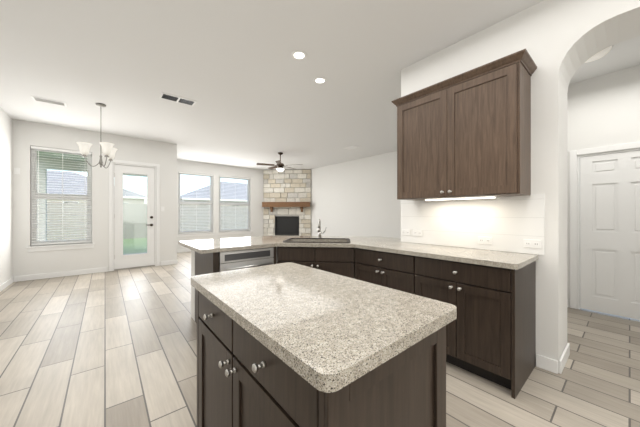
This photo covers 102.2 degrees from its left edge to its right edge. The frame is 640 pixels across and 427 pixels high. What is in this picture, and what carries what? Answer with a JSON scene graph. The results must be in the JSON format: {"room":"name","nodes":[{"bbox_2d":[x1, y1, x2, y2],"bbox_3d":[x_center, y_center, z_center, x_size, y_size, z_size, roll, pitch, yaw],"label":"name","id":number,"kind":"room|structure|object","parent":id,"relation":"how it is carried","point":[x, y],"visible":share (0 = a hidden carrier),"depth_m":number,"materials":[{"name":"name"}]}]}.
{"room":"kitchen","nodes":[
{"label":"kitchen","id":0,"kind":"room"},
{"bbox_2d":[0,107,11,284],"bbox_3d":[-2.553,-0.235,0.945,0.120,2.970,9.920,0,0,-40],"label":"wall","id":1,"kind":"structure","parent":0,"point":[5,196],"depth_m":4.37,"materials":[{"name":"white paint"}]},
{"bbox_2d":[0,276,14,291],"bbox_3d":[-2.465,1.200,0.951,0.019,0.100,9.778,0,0,-40],"label":"baseboard","id":2,"kind":"structure","parent":1,"relation":"attached to","point":[12,279],"depth_m":4.41,"materials":[{"name":"white wood"}]},
{"bbox_2d":[12,119,176,276],"bbox_3d":[-4.617,-0.235,5.603,2.670,2.970,0.120,0,0,-40],"label":"wall","id":3,"kind":"structure","parent":0,"point":[26,135],"depth_m":5.36,"materials":[{"name":"white paint"}]},
{"bbox_2d":[14,168,19,173],"bbox_3d":[-5.559,-0.777,4.734,0.070,0.115,0.008,0,0,-40],"label":"sensor","id":4,"kind":"object","parent":3,"relation":"attached to","point":[16,170],"visible":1,"depth_m":4.73,"materials":[{"name":"white plastic"}]},
{"bbox_2d":[26,146,94,251],"bbox_3d":[-5.130,-0.279,5.149,0.961,1.997,0.150,0,0,-40],"label":"window blind","id":5,"kind":"object","parent":3,"relation":"attached to","point":[36,244],"visible":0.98,"depth_m":5.11,"materials":[{"name":"white plastic"}]},
{"bbox_2d":[15,267,107,281],"bbox_3d":[-5.073,1.200,5.133,1.305,0.100,0.014,0,0,-40],"label":"baseboard","id":6,"kind":"structure","parent":3,"relation":"attached to","point":[104,269],"depth_m":5.08,"materials":[{"name":"white wood"}]},
{"bbox_2d":[109,159,159,270],"bbox_3d":[-4.228,0.037,5.907,0.940,2.421,0.144,0,0,-40],"label":"door","id":7,"kind":"structure","parent":3,"relation":"in","point":[119,220],"depth_m":5.87,"materials":[{"name":"white wood"}]},
{"bbox_2d":[161,260,175,265],"bbox_3d":[-3.693,1.200,6.283,0.321,0.100,0.014,0,0,-40],"label":"baseboard","id":8,"kind":"structure","parent":3,"relation":"attached to","point":[170,262],"depth_m":6.28,"materials":[{"name":"white wood"}]},
{"bbox_2d":[177,160,263,249],"bbox_3d":[-3.023,-0.235,9.599,4.896,2.970,0.120,0,0,-40],"label":"wall","id":9,"kind":"structure","parent":0,"point":[255,176],"depth_m":9.25,"materials":[{"name":"white paint"}]},
{"bbox_2d":[177,249,190,252],"bbox_3d":[-3.562,1.200,9.060,3.374,0.100,0.014,0,0,-40],"label":"baseboard","id":10,"kind":"structure","parent":9,"relation":"attached to","point":[179,250],"depth_m":8.34,"materials":[{"name":"white wood"}]},
{"bbox_2d":[177,172,214,236],"bbox_3d":[-4.145,-0.298,8.638,1.180,2.097,0.150,0,0,-40],"label":"window","id":11,"kind":"structure","parent":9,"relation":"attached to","point":[200,231],"depth_m":8.61,"materials":[{"name":"white"}]},
{"bbox_2d":[218,175,250,234],"bbox_3d":[-3.127,-0.298,9.487,1.270,2.097,0.150,0,0,-40],"label":"window","id":12,"kind":"structure","parent":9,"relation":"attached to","point":[232,230],"depth_m":9.46,"materials":[{"name":"white"}]},
{"bbox_2d":[191,247,276,320],"bbox_3d":[-1.081,0.814,3.429,1.130,0.873,0.181,0,0,-40],"label":"wall","id":13,"kind":"structure","parent":0,"point":[192,287],"depth_m":3.07,"materials":[{"name":"white paint"}]},
{"bbox_2d":[0,252,639,426],"bbox_3d":[-0.264,1.300,4.108,8.046,0.100,12.450,0,0,-40],"label":"floor","id":14,"kind":"structure","parent":0,"point":[116,348],"depth_m":2.09,"materials":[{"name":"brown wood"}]},
{"bbox_2d":[195,251,233,322],"bbox_3d":[-0.963,0.812,2.970,0.678,0.876,0.664,0,0,-40],"label":"base cabinet","id":15,"kind":"object","parent":14,"relation":"on","point":[203,265],"depth_m":2.67,"materials":[{"name":"black"}]},
{"bbox_2d":[262,169,310,235],"bbox_3d":[-1.294,-0.234,9.972,1.513,2.967,1.513,0,0,-40],"label":"fireplace","id":16,"kind":"object","parent":14,"relation":"on","point":[286,204],"visible":0.92,"depth_m":10.05,"materials":[{"name":"grey stone"}]},
{"bbox_2d":[191,262,456,426],"bbox_3d":[-0.100,0.793,1.153,0.651,0.914,1.114,0,0,-40],"label":"kitchen island","id":17,"kind":"object","parent":14,"relation":"on","point":[288,344],"visible":1,"depth_m":0.84,"materials":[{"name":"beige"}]},
{"bbox_2d":[446,263,535,398],"bbox_3d":[1.285,0.812,2.235,0.596,0.876,0.801,0,0,-40],"label":"base cabinet","id":18,"kind":"object","parent":14,"relation":"on","point":[490,295],"depth_m":1.88,"materials":[{"name":"black wood"}]},
{"bbox_2d":[178,231,537,303],"bbox_3d":[0.162,0.354,2.735,2.390,0.037,3.046,0,0,-40],"label":"countertop","id":19,"kind":"structure","parent":18,"relation":"on","point":[447,274],"depth_m":2.55,"materials":[{"name":"beige stone"}]},
{"bbox_2d":[0,0,639,169],"bbox_3d":[-0.264,-1.770,4.108,8.046,0.100,12.450,0,0,-40],"label":"ceiling","id":20,"kind":"structure","parent":0,"point":[239,74],"depth_m":3.02,"materials":[{"name":"white paint"}]},
{"bbox_2d":[31,96,66,106],"bbox_3d":[-4.142,-1.715,3.955,0.360,0.009,0.200,0,0,-40],"label":"ceiling vent","id":21,"kind":"object","parent":20,"relation":"attached to","point":[49,101],"visible":1,"depth_m":3.94,"materials":[{"name":"white metal"}]},
{"bbox_2d":[76,103,116,167],"bbox_3d":[-3.475,-1.222,4.037,0.498,0.993,0.518,0,0,-40],"label":"chandelier","id":22,"kind":"object","parent":20,"relation":"hanging from","point":[109,151],"visible":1,"depth_m":3.97,"materials":[{"name":"white glass"}]},
{"bbox_2d":[160,93,196,105],"bbox_3d":[-2.138,-1.716,3.894,0.460,0.008,0.220,0,0,-40],"label":"ceiling vent","id":23,"kind":"object","parent":20,"relation":"in","point":[173,98],"visible":1,"depth_m":3.88,"materials":[{"name":"white"}]},
{"bbox_2d":[256,152,302,171],"bbox_3d":[-1.152,-1.450,7.354,1.281,0.539,1.226,0,0,-40],"label":"ceiling fan","id":24,"kind":"object","parent":20,"relation":"hanging from","point":[279,166],"visible":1,"depth_m":7.24,"materials":[{"name":"brown"}]},
{"bbox_2d":[291,50,306,59],"bbox_3d":[-0.228,-1.716,2.804,0.172,0.008,0.172,0,0,-40],"label":"recessed light","id":25,"kind":"object","parent":20,"relation":"in","point":[298,55],"visible":1,"depth_m":2.80,"materials":[{"name":"white"}]},
{"bbox_2d":[313,77,326,83],"bbox_3d":[0.000,-1.716,3.336,0.172,0.008,0.172,0,0,-40],"label":"recessed light","id":26,"kind":"object","parent":20,"relation":"in","point":[319,80],"visible":1,"depth_m":3.33,"materials":[{"name":"white"}]},
{"bbox_2d":[344,145,358,149],"bbox_3d":[0.832,-1.715,6.719,0.250,0.009,0.360,0,0,-40],"label":"ceiling vent","id":27,"kind":"object","parent":20,"relation":"attached to","point":[351,147],"visible":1,"depth_m":6.69,"materials":[{"name":"white metal"}]},
{"bbox_2d":[585,45,612,62],"bbox_3d":[2.836,-1.661,2.688,0.310,0.118,0.310,0,0,-40],"label":"light","id":28,"kind":"object","parent":20,"relation":"attached to","point":[601,54],"visible":0.35,"depth_m":2.63,"materials":[{"name":"silver metal"}]},
{"bbox_2d":[311,151,400,237],"bbox_3d":[1.250,-0.235,8.201,0.120,2.970,7.500,0,0,-40],"label":"wall","id":29,"kind":"structure","parent":0,"point":[357,197],"depth_m":8.15,"materials":[{"name":"white paint"}]},
{"bbox_2d":[401,0,639,372],"bbox_3d":[2.535,-0.235,1.559,0.450,2.970,4.350,0,0,-40],"label":"wall","id":30,"kind":"structure","parent":0,"point":[561,42],"depth_m":2.08,"materials":[{"name":"white paint"}]},
{"bbox_2d":[391,49,536,199],"bbox_3d":[1.264,-0.675,2.428,0.384,1.050,1.145,0,0,-40],"label":"upper cabinet","id":31,"kind":"object","parent":30,"relation":"attached to","point":[466,134],"visible":1,"depth_m":2.19,"materials":[{"name":"brown wood"}]},
{"bbox_2d":[425,195,496,200],"bbox_3d":[1.246,-0.138,2.340,0.050,0.020,0.600,0,0,-40],"label":"under-cabinet light","id":32,"kind":"object","parent":31,"relation":"attached to","point":[457,198],"visible":1,"depth_m":2.29,"materials":[{"name":"white plastic"}]},
{"bbox_2d":[401,194,543,254],"bbox_3d":[1.386,0.087,2.579,0.008,0.494,1.308,0,0,-40],"label":"tile backsplash","id":33,"kind":"structure","parent":30,"relation":"attached to","point":[508,223],"depth_m":2.44,"materials":[{"name":"white tile"}]},
{"bbox_2d":[401,229,409,235],"bbox_3d":[1.004,0.220,3.023,0.008,0.070,0.115,0,0,-40],"label":"electrical outlet","id":34,"kind":"object","parent":33,"relation":"attached to","point":[405,231],"visible":1,"depth_m":3.02,"materials":[{"name":"white plastic"}]},
{"bbox_2d":[413,230,422,235],"bbox_3d":[1.100,0.220,2.908,0.008,0.070,0.115,0,0,-40],"label":"electrical outlet","id":35,"kind":"object","parent":33,"relation":"attached to","point":[417,232],"visible":1,"depth_m":2.90,"materials":[{"name":"white plastic"}]},
{"bbox_2d":[478,236,491,244],"bbox_3d":[1.529,0.250,2.393,0.008,0.070,0.115,0,0,-40],"label":"electrical outlet","id":36,"kind":"object","parent":33,"relation":"attached to","point":[484,240],"visible":1,"depth_m":2.39,"materials":[{"name":"white plastic"}]},
{"bbox_2d":[523,239,540,248],"bbox_3d":[1.750,0.250,2.128,0.008,0.070,0.115,0,0,-40],"label":"electrical outlet","id":37,"kind":"object","parent":33,"relation":"attached to","point":[528,243],"visible":1,"depth_m":2.13,"materials":[{"name":"white plastic"}]},
{"bbox_2d":[555,343,569,373],"bbox_3d":[2.031,1.200,2.148,0.462,0.100,0.020,0,0,-40],"label":"baseboard","id":38,"kind":"structure","parent":30,"relation":"attached to","point":[566,352],"depth_m":2.07,"materials":[{"name":"white wood"}]},
{"bbox_2d":[567,65,639,306],"bbox_3d":[4.006,-0.235,2.706,0.120,2.970,4.230,0,0,-40],"label":"wall","id":39,"kind":"structure","parent":0,"point":[603,110],"depth_m":3.21,"materials":[{"name":"white paint"}]},
{"bbox_2d":[570,142,639,319],"bbox_3d":[3.644,0.209,3.088,0.180,2.078,0.940,0,0,-40],"label":"hall door","id":40,"kind":"structure","parent":39,"relation":"in","point":[604,229],"depth_m":3.19,"materials":[{"name":"white wood"}]},
{"label":"outside","id":41,"kind":"structure","parent":0,"visible":0},
{"bbox_2d":[67,227,146,253],"bbox_3d":[-15.362,1.460,26.249,90.000,0.180,100.000,0,0,-40],"label":"lawn","id":42,"kind":"structure","parent":41,"point":[143,242],"depth_m":11.40,"materials":[{"name":"green plant"}]},
{"bbox_2d":[47,170,146,228],"bbox_3d":[-26.431,-1.441,25.474,14.800,5.618,11.820,0,0,-40],"label":"house","id":43,"kind":"structure","parent":42,"relation":"on","point":[76,184],"depth_m":24.17,"materials":[{"name":"brick"}]},
{"bbox_2d":[47,202,247,240],"bbox_3d":[-3.598,0.411,15.356,46.130,1.913,7.002,0,0,-40],"label":"fence","id":44,"kind":"object","parent":42,"relation":"on","point":[132,210],"depth_m":14.23,"materials":[{"name":"brown wood"}]},
{"bbox_2d":[180,181,246,205],"bbox_3d":[-12.154,-1.491,36.068,15.300,5.718,11.820,0,0,-40],"label":"house","id":45,"kind":"structure","parent":42,"relation":"on","point":[192,196],"depth_m":31.16,"materials":[{"name":"brick"}]},
{"bbox_3d":[-5.697,1.324,6.723,2.645,0.088,2.975,0,0,-40],"label":"patio slab","id":46,"kind":"object","parent":42,"relation":"on","visible":0},
{"bbox_2d":[37,151,146,241],"bbox_3d":[-5.838,-0.211,6.736,2.845,2.978,3.175,0,0,-40],"label":"patio cover","id":47,"kind":"object","parent":46,"relation":"on","point":[55,161],"depth_m":7.04,"materials":[{"name":"grey"}]}
]}

